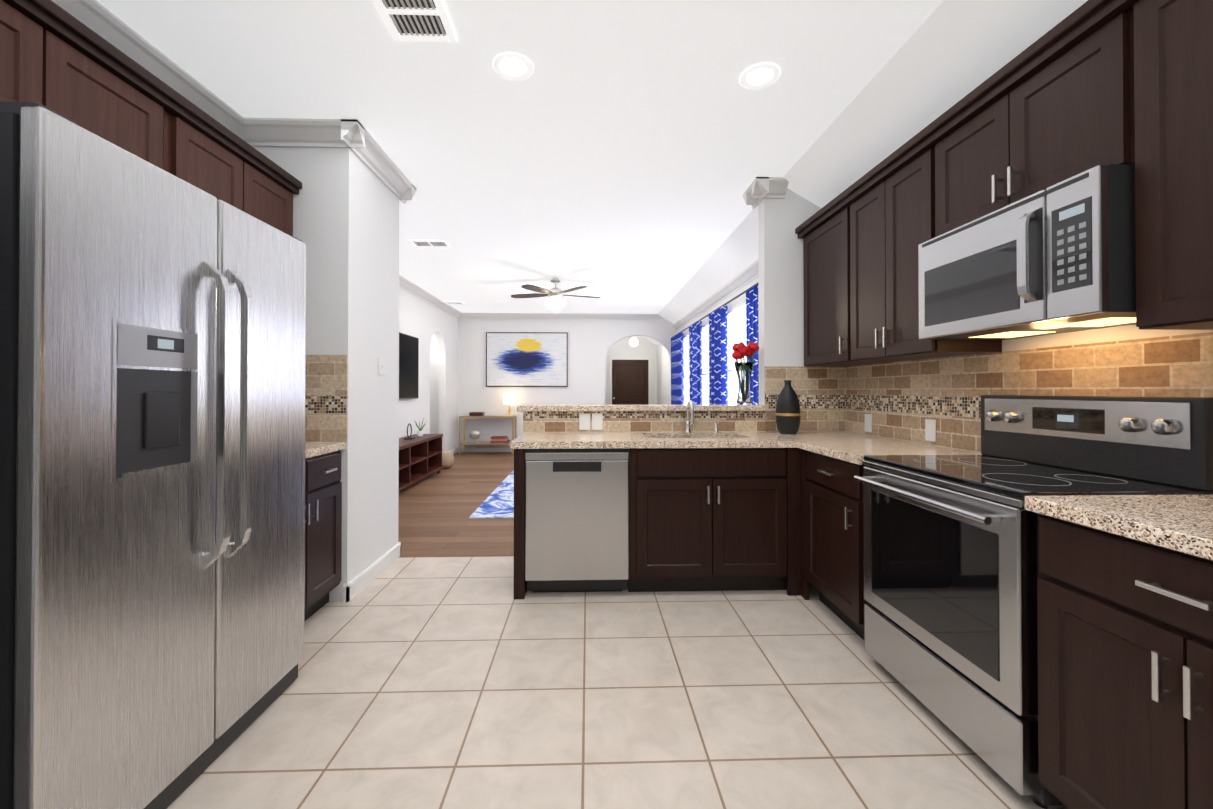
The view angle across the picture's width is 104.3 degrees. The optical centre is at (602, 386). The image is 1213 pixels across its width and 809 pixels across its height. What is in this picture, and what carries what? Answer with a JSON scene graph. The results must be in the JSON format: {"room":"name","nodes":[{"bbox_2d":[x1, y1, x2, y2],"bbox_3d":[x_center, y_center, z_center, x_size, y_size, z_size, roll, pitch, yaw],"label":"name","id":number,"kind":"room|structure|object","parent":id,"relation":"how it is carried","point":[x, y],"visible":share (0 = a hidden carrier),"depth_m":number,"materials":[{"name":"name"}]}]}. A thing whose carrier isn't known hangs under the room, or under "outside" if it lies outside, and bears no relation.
{"room":"kitchen","nodes":[
{"label":"kitchen","id":0,"kind":"room"},
{"bbox_2d":[252,146,398,600],"bbox_3d":[-2.184,-0.132,3.055,1.420,2.720,0.730,0,0,-2],"label":"wall","id":1,"kind":"structure","parent":0,"point":[346,216],"depth_m":2.82,"materials":[{"name":"white paint"}]},
{"bbox_2d":[305,355,347,441],"bbox_3d":[-1.772,0.066,2.696,0.616,0.500,0.007,0,0,-2],"label":"backsplash","id":2,"kind":"structure","parent":1,"relation":"attached to","point":[326,383],"depth_m":2.70,"materials":[{"name":"beige tile"}]},
{"bbox_2d":[379,357,383,374],"bbox_3d":[-1.467,-0.141,3.142,0.016,0.118,0.076,0,0,-2],"label":"light switch","id":3,"kind":"object","parent":1,"relation":"attached to","point":[381,365],"visible":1,"depth_m":3.13,"materials":[{"name":"white plastic"}]},
{"bbox_2d":[399,287,457,450],"bbox_3d":[-2.805,-0.107,6.327,0.120,2.720,5.850,0,0,-2],"label":"wall","id":4,"kind":"structure","parent":0,"point":[423,321],"depth_m":7.59,"materials":[{"name":"white paint"}]},
{"bbox_2d":[399,332,418,398],"bbox_3d":[-2.712,-0.284,6.136,0.050,0.890,1.660,0,0,-2],"label":"tv","id":5,"kind":"object","parent":4,"relation":"attached to","point":[408,364],"visible":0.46,"depth_m":6.57,"materials":[{"name":"black plastic"}]},
{"bbox_2d":[399,275,462,318],"bbox_3d":[-2.700,-1.410,6.340,0.090,0.115,5.850,0,0,-2],"label":"crown molding","id":6,"kind":"structure","parent":4,"relation":"attached to","point":[404,283],"depth_m":7.33,"materials":[{"name":"white wood"}]},
{"bbox_2d":[450,447,458,453],"bbox_3d":[-2.816,1.221,8.831,0.014,0.100,0.776,0,0,-2],"label":"baseboard","id":7,"kind":"structure","parent":4,"relation":"attached to","point":[455,450],"depth_m":9.02,"materials":[{"name":"white"}]},
{"bbox_2d":[430,334,438,433],"bbox_3d":[-3.205,-0.089,8.741,0.530,2.720,0.100,0,0,-2],"label":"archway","id":8,"kind":"structure","parent":0,"point":[434,389],"depth_m":8.69,"materials":[{"name":"white paint"}]},
{"bbox_2d":[96,0,943,313],"bbox_3d":[-0.800,-1.512,5.724,5.350,0.080,14.700,0,0,-2],"label":"ceiling","id":9,"kind":"structure","parent":0,"point":[616,156],"depth_m":2.51,"materials":[{"name":"white paint"}]},
{"bbox_2d":[51,0,250,144],"bbox_3d":[-2.009,-1.444,1.770,0.090,0.115,1.870,0,0,-2],"label":"crown molding","id":10,"kind":"structure","parent":9,"relation":"attached to","point":[91,13],"depth_m":2.09,"materials":[{"name":"white"}]},
{"bbox_2d":[243,117,338,147],"bbox_3d":[-1.731,-1.437,2.669,0.480,0.115,0.090,0,0,-2],"label":"crown molding","id":11,"kind":"structure","parent":9,"relation":"attached to","point":[258,132],"depth_m":2.66,"materials":[{"name":"white"}]},
{"bbox_2d":[335,119,414,203],"bbox_3d":[-1.428,-1.434,3.038,0.090,0.115,0.810,0,0,-2],"label":"crown molding","id":12,"kind":"structure","parent":9,"relation":"attached to","point":[354,136],"depth_m":2.91,"materials":[{"name":"white wood"}]},
{"bbox_2d":[372,0,456,41],"bbox_3d":[-0.756,-1.494,1.874,0.270,0.013,0.320,0,0,-2],"label":"ceiling vent","id":13,"kind":"object","parent":9,"relation":"in","point":[421,20],"visible":1,"depth_m":1.92,"materials":[{"name":"white metal"}]},
{"bbox_2d":[409,240,450,246],"bbox_3d":[-1.768,-1.472,4.844,0.360,0.013,0.200,0,0,-2],"label":"ceiling vent","id":14,"kind":"object","parent":9,"relation":"in","point":[430,243],"visible":0.98,"depth_m":4.83,"materials":[{"name":"white metal"}]},
{"bbox_2d":[444,301,463,303],"bbox_3d":[-2.550,-1.448,8.121,0.300,0.013,0.200,0,0,-2],"label":"ceiling vent","id":15,"kind":"object","parent":9,"relation":"in","point":[448,302],"visible":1,"depth_m":8.06,"materials":[{"name":"white metal"}]},
{"bbox_2d":[493,52,533,80],"bbox_3d":[-0.416,-1.493,2.204,0.190,0.010,0.190,0,0,-2],"label":"recessed light","id":16,"kind":"object","parent":9,"relation":"in","point":[513,63],"visible":1,"depth_m":2.20,"materials":[{"name":"white plastic"}]},
{"bbox_2d":[511,278,599,309],"bbox_3d":[-0.644,-1.257,6.431,1.245,0.420,1.202,0,0,-2],"label":"ceiling fan","id":17,"kind":"object","parent":9,"relation":"hanging from","point":[555,301],"visible":1,"depth_m":6.29,"materials":[{"name":"silver metal"}]},
{"bbox_2d":[629,337,637,346],"bbox_3d":[0.752,-1.200,11.323,0.220,0.460,0.220,0,0,-2],"label":"pendant light","id":18,"kind":"object","parent":9,"relation":"hanging from","point":[633,341],"visible":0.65,"depth_m":11.25,"materials":[{"name":"white glass"}]},
{"bbox_2d":[739,62,780,89],"bbox_3d":[0.757,-1.493,2.271,0.190,0.010,0.190,0,0,-2],"label":"recessed light","id":19,"kind":"object","parent":9,"relation":"in","point":[767,74],"visible":1,"depth_m":2.27,"materials":[{"name":"white plastic"}]},
{"bbox_2d":[458,316,675,446],"bbox_3d":[-0.913,-0.085,9.372,5.350,2.720,0.120,0,0,-2],"label":"wall","id":20,"kind":"structure","parent":0,"point":[591,343],"depth_m":9.30,"materials":[{"name":"white paint"}]},
{"bbox_2d":[461,447,511,451],"bbox_3d":[-1.391,1.225,9.281,2.890,0.100,0.014,0,0,-2],"label":"baseboard","id":21,"kind":"structure","parent":20,"relation":"attached to","point":[467,449],"depth_m":9.25,"materials":[{"name":"white"}]},
{"bbox_2d":[486,332,567,386],"bbox_3d":[-1.486,-0.540,9.281,1.600,1.070,0.030,0,0,-2],"label":"picture","id":22,"kind":"object","parent":20,"relation":"attached to","point":[526,359],"visible":0.96,"depth_m":9.27,"materials":[{"name":"multicoloured paper"}]},
{"bbox_2d":[463,313,659,319],"bbox_3d":[-0.800,-1.388,9.280,3.890,0.115,0.090,0,0,-2],"label":"crown molding","id":23,"kind":"structure","parent":20,"relation":"attached to","point":[512,316],"depth_m":9.27,"materials":[{"name":"white paint"}]},
{"bbox_2d":[165,452,1061,808],"bbox_3d":[-0.800,1.278,5.704,5.350,0.060,14.700,0,0,-2],"label":"floor","id":24,"kind":"structure","parent":0,"point":[445,683],"depth_m":1.80,"materials":[{"name":"tile"}]},
{"bbox_2d":[0,102,305,808],"bbox_3d":[-1.585,0.299,1.487,0.840,1.835,0.975,0,0,-2],"label":"refrigerator","id":25,"kind":"object","parent":24,"relation":"on","point":[152,434],"visible":1,"depth_m":1.23,"materials":[{"name":"grey metal"}]},
{"bbox_2d":[304,450,341,621],"bbox_3d":[-1.754,0.789,2.340,0.632,0.868,0.708,0,0,-2],"label":"base cabinet","id":26,"kind":"object","parent":24,"relation":"on","point":[323,519],"visible":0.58,"depth_m":2.50,"materials":[{"name":"brown wood"}]},
{"bbox_2d":[305,442,345,458],"bbox_3d":[-1.766,0.333,2.343,0.608,0.040,0.708,0,0,-2],"label":"countertop","id":27,"kind":"structure","parent":26,"relation":"on","point":[312,449],"depth_m":2.54,"materials":[{"name":"stone"}]},
{"bbox_2d":[342,542,400,601],"bbox_3d":[-1.476,1.178,3.048,0.034,0.100,0.720,0,0,-2],"label":"baseboard","id":28,"kind":"structure","parent":24,"relation":"on","point":[356,585],"depth_m":2.96,"materials":[{"name":"white wood"}]},
{"bbox_2d":[399,434,442,490],"bbox_3d":[-2.514,0.965,5.968,0.400,0.570,1.930,0,0,-2],"label":"media console","id":29,"kind":"object","parent":24,"relation":"on","point":[420,457],"visible":0.52,"depth_m":6.28,"materials":[{"name":"red wood"}]},
{"bbox_2d":[404,423,414,439],"bbox_3d":[-2.520,0.577,6.156,0.100,0.208,0.156,0,0,-2],"label":"decorative sculpture","id":30,"kind":"object","parent":29,"relation":"on","point":[408,438],"visible":1,"depth_m":6.11,"materials":[{"name":"grey metal"}]},
{"bbox_2d":[414,418,426,436],"bbox_3d":[-2.530,0.559,6.556,0.176,0.250,0.179,0,0,-2],"label":"decorative plant","id":31,"kind":"object","parent":29,"relation":"on","point":[420,433],"visible":1,"depth_m":6.53,"materials":[{"name":"green plant"}]},
{"bbox_2d":[442,451,453,468],"bbox_3d":[-2.477,1.135,7.354,0.320,0.250,0.315,0,0,-2],"label":"basket","id":32,"kind":"object","parent":24,"relation":"on","point":[447,459],"visible":0.6,"depth_m":7.26,"materials":[{"name":"beige wicker"}]},
{"bbox_2d":[459,415,516,454],"bbox_3d":[-2.189,0.913,9.050,1.020,0.720,0.370,0,0,-2],"label":"console table","id":33,"kind":"object","parent":24,"relation":"on","point":[464,443],"visible":0.9,"depth_m":8.88,"materials":[{"name":"gold metal"}]},
{"bbox_2d":[469,429,479,442],"bbox_3d":[-2.439,0.932,9.027,0.200,0.258,0.100,0,0,-2],"label":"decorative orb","id":34,"kind":"object","parent":33,"relation":"on","point":[474,434],"visible":1,"depth_m":9.00,"materials":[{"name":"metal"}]},
{"bbox_2d":[469,412,484,415],"bbox_3d":[-2.404,0.518,9.031,0.250,0.070,0.180,0,0,-2],"label":"decorative box","id":35,"kind":"object","parent":33,"relation":"on","point":[476,413],"visible":1,"depth_m":8.94,"materials":[{"name":"red wood"}]},
{"bbox_2d":[490,436,509,442],"bbox_3d":[-1.964,1.005,9.052,0.330,0.114,0.240,0,0,-2],"label":"books","id":36,"kind":"object","parent":33,"relation":"on","point":[499,439],"visible":1,"depth_m":8.94,"materials":[{"name":"red paper"}]},
{"bbox_2d":[504,393,515,415],"bbox_3d":[-1.779,0.333,9.062,0.200,0.440,0.200,0,0,-2],"label":"table lamp","id":37,"kind":"object","parent":33,"relation":"on","point":[509,399],"visible":1,"depth_m":8.96,"materials":[{"name":"white fabric"}]},
{"bbox_2d":[469,471,513,518],"bbox_3d":[-0.237,1.242,5.771,2.120,0.012,2.600,0,0,-2],"label":"rug","id":38,"kind":"object","parent":24,"relation":"on","point":[498,502],"visible":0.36,"depth_m":4.94,"materials":[{"name":"fabric"}]},
{"bbox_2d":[514,449,526,598],"bbox_3d":[-0.491,0.794,3.035,0.062,0.868,0.618,0,0,-2],"label":"peninsula end panel","id":39,"kind":"object","parent":24,"relation":"on","point":[520,586],"visible":0.43,"depth_m":2.73,"materials":[{"name":"brown wood"}]},
{"bbox_2d":[525,448,628,592],"bbox_3d":[-0.156,0.795,3.032,0.600,0.866,0.607,0,0,-2],"label":"dishwasher","id":40,"kind":"object","parent":24,"relation":"on","point":[576,520],"visible":1,"depth_m":2.73,"materials":[{"name":"grey metal"}]},
{"bbox_2d":[627,448,800,595],"bbox_3d":[0.652,0.794,3.053,1.009,0.868,0.652,0,0,-2],"label":"base cabinet","id":41,"kind":"object","parent":24,"relation":"on","point":[714,519],"visible":0.94,"depth_m":2.77,"materials":[{"name":"brown wood"}]},
{"bbox_2d":[800,449,867,640],"bbox_3d":[1.485,0.790,2.462,0.618,0.868,0.647,0,0,-2],"label":"base cabinet","id":42,"kind":"object","parent":24,"relation":"on","point":[832,526],"visible":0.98,"depth_m":2.37,"materials":[{"name":"brown wood"}]},
{"bbox_2d":[510,431,889,448],"bbox_3d":[0.616,0.338,3.067,2.318,0.040,0.628,0,0,-2],"label":"countertop","id":43,"kind":"structure","parent":42,"relation":"on","point":[527,440],"depth_m":2.85,"materials":[{"name":"stone"}]},
{"bbox_2d":[684,400,697,432],"bbox_3d":[0.625,0.204,3.245,0.099,0.231,0.180,0,0,-2],"label":"faucet","id":44,"kind":"object","parent":43,"relation":"on","point":[689,420],"visible":1,"depth_m":3.29,"materials":[{"name":"silver metal"}]},
{"bbox_2d":[714,421,718,432],"bbox_3d":[0.800,0.278,3.303,0.036,0.084,0.058,0,0,-2],"label":"soap dispenser","id":45,"kind":"object","parent":43,"relation":"on","point":[716,428],"visible":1,"depth_m":3.31,"materials":[{"name":"silver metal"}]},
{"bbox_2d":[775,380,800,433],"bbox_3d":[1.268,0.137,3.225,0.162,0.365,0.162,0,0,-2],"label":"vase","id":46,"kind":"object","parent":43,"relation":"on","point":[788,413],"visible":1,"depth_m":3.17,"materials":[{"name":"black ceramic"}]},
{"bbox_2d":[790,439,981,464],"bbox_3d":[1.460,0.334,2.456,0.668,0.040,0.630,0,0,-2],"label":"countertop","id":47,"kind":"structure","parent":42,"relation":"on","point":[852,447],"depth_m":2.45,"materials":[{"name":"stone"}]},
{"bbox_2d":[854,395,1212,808],"bbox_3d":[1.459,0.626,1.736,0.695,1.185,0.780,0,0,-2],"label":"range","id":48,"kind":"object","parent":24,"relation":"on","point":[951,560],"visible":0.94,"depth_m":1.57,"materials":[{"name":"grey metal"}]},
{"bbox_2d":[1037,514,1212,808],"bbox_3d":[1.530,0.779,0.997,0.618,0.868,0.676,0,0,-2],"label":"base cabinet","id":49,"kind":"object","parent":24,"relation":"on","point":[1125,672],"visible":0.98,"depth_m":1.09,"materials":[{"name":"brown wood"}]},
{"bbox_2d":[1025,494,1212,560],"bbox_3d":[1.539,0.318,0.325,0.643,0.040,2.028,0,0,-2],"label":"countertop","id":50,"kind":"structure","parent":49,"relation":"on","point":[1182,523],"depth_m":1.14,"materials":[{"name":"stone"}]},
{"bbox_2d":[605,336,656,403],"bbox_3d":[0.729,-0.059,12.865,1.850,2.720,0.100,0,0,-2],"label":"wall","id":51,"kind":"structure","parent":0,"point":[623,347],"depth_m":12.83,"materials":[{"name":"white paint"}]},
{"bbox_2d":[609,357,650,403],"bbox_3d":[0.752,0.240,12.761,1.150,2.120,0.100,0,0,-2],"label":"front door","id":52,"kind":"structure","parent":51,"relation":"in","point":[629,380],"depth_m":12.77,"materials":[{"name":"brown wood"}]},
{"bbox_2d":[657,343,669,403],"bbox_3d":[1.620,-0.071,11.226,0.170,2.720,3.430,0,0,-2],"label":"wall","id":53,"kind":"structure","parent":0,"point":[663,376],"depth_m":11.75,"materials":[{"name":"white paint"}]},
{"bbox_2d":[676,277,757,334],"bbox_3d":[1.707,-0.106,6.477,0.290,2.720,5.830,0,0,-2],"label":"wall","id":54,"kind":"structure","parent":0,"point":[737,301],"depth_m":5.92,"materials":[{"name":"white paint"}]},
{"bbox_2d":[684,321,708,403],"bbox_3d":[1.516,-0.189,7.487,0.029,1.500,2.400,0,0,-2],"label":"window","id":55,"kind":"structure","parent":54,"relation":"in","point":[705,363],"depth_m":7.17,"materials":[{"name":"white glass"}]},
{"bbox_2d":[671,283,756,337],"bbox_3d":[1.497,-0.994,6.752,0.111,0.024,5.220,0,0,-2],"label":"curtain rod","id":56,"kind":"object","parent":54,"relation":"attached to","point":[731,300],"visible":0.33,"depth_m":5.73,"materials":[{"name":"black metal"}]},
{"bbox_2d":[671,332,683,403],"bbox_3d":[1.391,0.133,8.797,0.088,2.195,1.030,0,0,-2],"label":"curtain","id":57,"kind":"object","parent":56,"relation":"hanging from","point":[677,368],"visible":0.67,"depth_m":8.62,"materials":[{"name":"fabric"}]},
{"bbox_2d":[689,321,701,403],"bbox_3d":[1.437,0.122,7.307,0.088,2.195,0.650,0,0,-2],"label":"curtain","id":58,"kind":"object","parent":56,"relation":"hanging from","point":[695,363],"visible":0.6,"depth_m":7.20,"materials":[{"name":"fabric"}]},
{"bbox_2d":[709,305,727,403],"bbox_3d":[1.476,0.113,6.033,0.088,2.195,0.700,0,0,-2],"label":"curtain","id":59,"kind":"object","parent":56,"relation":"hanging from","point":[718,355],"visible":0.5,"depth_m":5.92,"materials":[{"name":"fabric"}]},
{"bbox_2d":[746,283,758,404],"bbox_3d":[1.521,0.102,4.609,0.088,2.195,0.550,0,0,-2],"label":"curtain","id":60,"kind":"object","parent":56,"relation":"hanging from","point":[752,334],"visible":0.31,"depth_m":4.63,"materials":[{"name":"fabric"}]},
{"bbox_2d":[672,259,757,330],"bbox_3d":[1.517,-1.189,6.479,0.090,0.115,5.830,0,0,-2],"label":"crown molding","id":61,"kind":"structure","parent":54,"relation":"attached to","point":[750,273],"depth_m":6.00,"materials":[{"name":"white"}]},
{"bbox_2d":[728,300,745,403],"bbox_3d":[1.583,-0.205,5.288,0.029,1.500,1.600,0,0,-2],"label":"window","id":62,"kind":"structure","parent":54,"relation":"in","point":[736,323],"depth_m":5.65,"materials":[{"name":"white glass"}]},
{"bbox_2d":[758,188,820,431],"bbox_3d":[1.470,-0.129,3.493,0.590,2.720,0.120,0,0,-2],"label":"wall","id":63,"kind":"structure","parent":0,"point":[780,296],"depth_m":3.43,"materials":[{"name":"white paint"}]},
{"bbox_2d":[523,411,765,431],"bbox_3d":[0.307,0.246,3.369,1.738,0.150,0.007,0,0,-2],"label":"backsplash","id":64,"kind":"structure","parent":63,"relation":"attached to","point":[639,421],"depth_m":3.37,"materials":[{"name":"beige tile"}]},
{"bbox_2d":[579,413,589,429],"bbox_3d":[-0.127,0.245,3.347,0.076,0.118,0.008,0,0,-2],"label":"outlet","id":65,"kind":"object","parent":64,"relation":"attached to","point":[584,421],"visible":1,"depth_m":3.35,"materials":[{"name":"white plastic"}]},
{"bbox_2d":[592,413,602,429],"bbox_3d":[-0.037,0.245,3.350,0.076,0.118,0.008,0,0,-2],"label":"outlet","id":66,"kind":"object","parent":64,"relation":"attached to","point":[597,421],"visible":1,"depth_m":3.35,"materials":[{"name":"white plastic"}]},
{"bbox_2d":[742,177,774,208],"bbox_3d":[1.135,-1.431,3.493,0.100,0.115,0.300,0,0,-2],"label":"crown molding","id":67,"kind":"structure","parent":63,"relation":"attached to","point":[761,188],"depth_m":3.40,"materials":[{"name":"white"}]},
{"bbox_2d":[765,366,843,430],"bbox_3d":[1.467,0.086,3.427,0.582,0.470,0.007,0,0,-2],"label":"backsplash","id":68,"kind":"object","parent":63,"relation":"attached to","point":[819,391],"visible":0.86,"depth_m":3.42,"materials":[{"name":"beige tile"}]},
{"bbox_2d":[642,0,1087,344],"bbox_3d":[1.539,-1.283,5.795,0.670,0.376,14.700,0,0,-2],"label":"wall","id":69,"kind":"structure","parent":0,"point":[947,56],"depth_m":2.29,"materials":[{"name":"white paint"}]},
{"bbox_2d":[1002,324,1212,351],"bbox_3d":[1.929,-0.146,1.106,0.180,2.720,4.920,0,0,-2],"label":"wall","id":70,"kind":"structure","parent":0,"point":[1121,333],"depth_m":1.76,"materials":[{"name":"white paint"}]},
{"bbox_2d":[803,207,897,366],"bbox_3d":[1.598,-0.616,3.127,0.352,0.930,0.623,0,0,-2],"label":"upper cabinet","id":71,"kind":"object","parent":70,"relation":"attached to","point":[826,274],"visible":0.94,"depth_m":3.06,"materials":[{"name":"brown wood"}]},
{"bbox_2d":[850,147,1001,360],"bbox_3d":[1.618,-0.621,2.468,0.352,0.930,0.677,0,0,-2],"label":"upper cabinet","id":72,"kind":"object","parent":70,"relation":"attached to","point":[892,222],"visible":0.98,"depth_m":2.40,"materials":[{"name":"brown wood"}]},
{"bbox_2d":[844,332,1212,452],"bbox_3d":[1.825,0.071,1.381,0.007,0.470,4.118,0,0,-2],"label":"backsplash","id":73,"kind":"structure","parent":70,"relation":"attached to","point":[901,400],"depth_m":2.14,"materials":[{"name":"beige tile"}]},
{"bbox_2d":[865,414,871,431],"bbox_3d":[1.762,0.239,3.130,0.008,0.118,0.076,0,0,-2],"label":"electrical outlet","id":74,"kind":"object","parent":73,"relation":"attached to","point":[868,422],"visible":1,"depth_m":3.12,"materials":[{"name":"white plastic"}]},
{"bbox_2d":[925,419,935,441],"bbox_3d":[1.779,0.235,2.560,0.008,0.118,0.076,0,0,-2],"label":"electrical outlet","id":75,"kind":"object","parent":73,"relation":"attached to","point":[930,429],"visible":1,"depth_m":2.55,"materials":[{"name":"white plastic"}]},
{"bbox_2d":[935,8,1134,236],"bbox_3d":[1.641,-0.868,1.743,0.352,0.448,0.760,0,0,-2],"label":"upper cabinet","id":76,"kind":"object","parent":70,"relation":"attached to","point":[1067,114],"visible":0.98,"depth_m":1.60,"materials":[{"name":"brown wood"}]},
{"bbox_2d":[918,164,1135,339],"bbox_3d":[1.597,-0.426,1.739,0.440,0.428,0.750,0,0,-2],"label":"microwave","id":77,"kind":"object","parent":76,"relation":"attached to","point":[1059,257],"visible":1,"depth_m":1.54,"materials":[{"name":"grey metal"}]},
{"bbox_2d":[1133,0,1212,329],"bbox_3d":[1.672,-0.634,0.748,0.352,0.930,1.212,0,0,-2],"label":"upper cabinet","id":78,"kind":"object","parent":70,"relation":"attached to","point":[1173,83],"visible":1,"depth_m":1.26,"materials":[{"name":"brown wood"}]},
{"bbox_2d":[795,0,1138,238],"bbox_3d":[1.634,-1.130,1.784,0.363,0.073,3.318,0,0,-2],"label":"crown molding","id":79,"kind":"structure","parent":78,"relation":"attached to","point":[1085,20],"depth_m":1.79,"materials":[{"name":"brown wood"}]},
{"bbox_3d":[-2.118,-0.150,0.606,0.200,2.720,4.170,0,0,-2],"label":"wall","id":80,"kind":"structure","parent":0,"visible":0},
{"bbox_2d":[0,0,162,168],"bbox_3d":[-1.881,-0.944,1.380,0.318,0.340,1.000,0,0,-2],"label":"upper cabinet","id":81,"kind":"object","parent":80,"relation":"attached to","point":[46,68],"visible":0.64,"depth_m":1.54,"materials":[{"name":"brown wood"}]},
{"bbox_2d":[2,0,301,193],"bbox_3d":[-1.873,-1.147,1.793,0.358,0.068,1.823,0,0,-2],"label":"crown molding","id":82,"kind":"structure","parent":81,"relation":"attached to","point":[52,17],"depth_m":1.75,"materials":[{"name":"brown wood"}]},
{"bbox_2d":[163,110,292,235],"bbox_3d":[-1.909,-0.937,2.293,0.318,0.340,0.818,0,0,-2],"label":"upper cabinet","id":83,"kind":"object","parent":80,"relation":"attached to","point":[196,158],"visible":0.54,"depth_m":2.17,"materials":[{"name":"brown wood"}]},
{"bbox_3d":[0.306,0.701,3.431,1.740,1.060,0.120,0,0,-2],"label":"bar","id":84,"kind":"object","parent":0,"visible":0},
{"bbox_2d":[517,404,766,410],"bbox_3d":[0.283,0.151,3.474,1.778,0.040,0.280,0,0,-2],"label":"bar ledge","id":85,"kind":"object","parent":84,"relation":"on","point":[628,407],"visible":1,"depth_m":3.34,"materials":[{"name":"stone"}]},
{"bbox_2d":[731,342,758,404],"bbox_3d":[1.048,-0.101,3.486,0.182,0.464,0.170,0,0,-2],"label":"vase","id":86,"kind":"object","parent":85,"relation":"on","point":[743,369],"visible":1,"depth_m":3.44,"materials":[{"name":"clear glass"}]}
]}

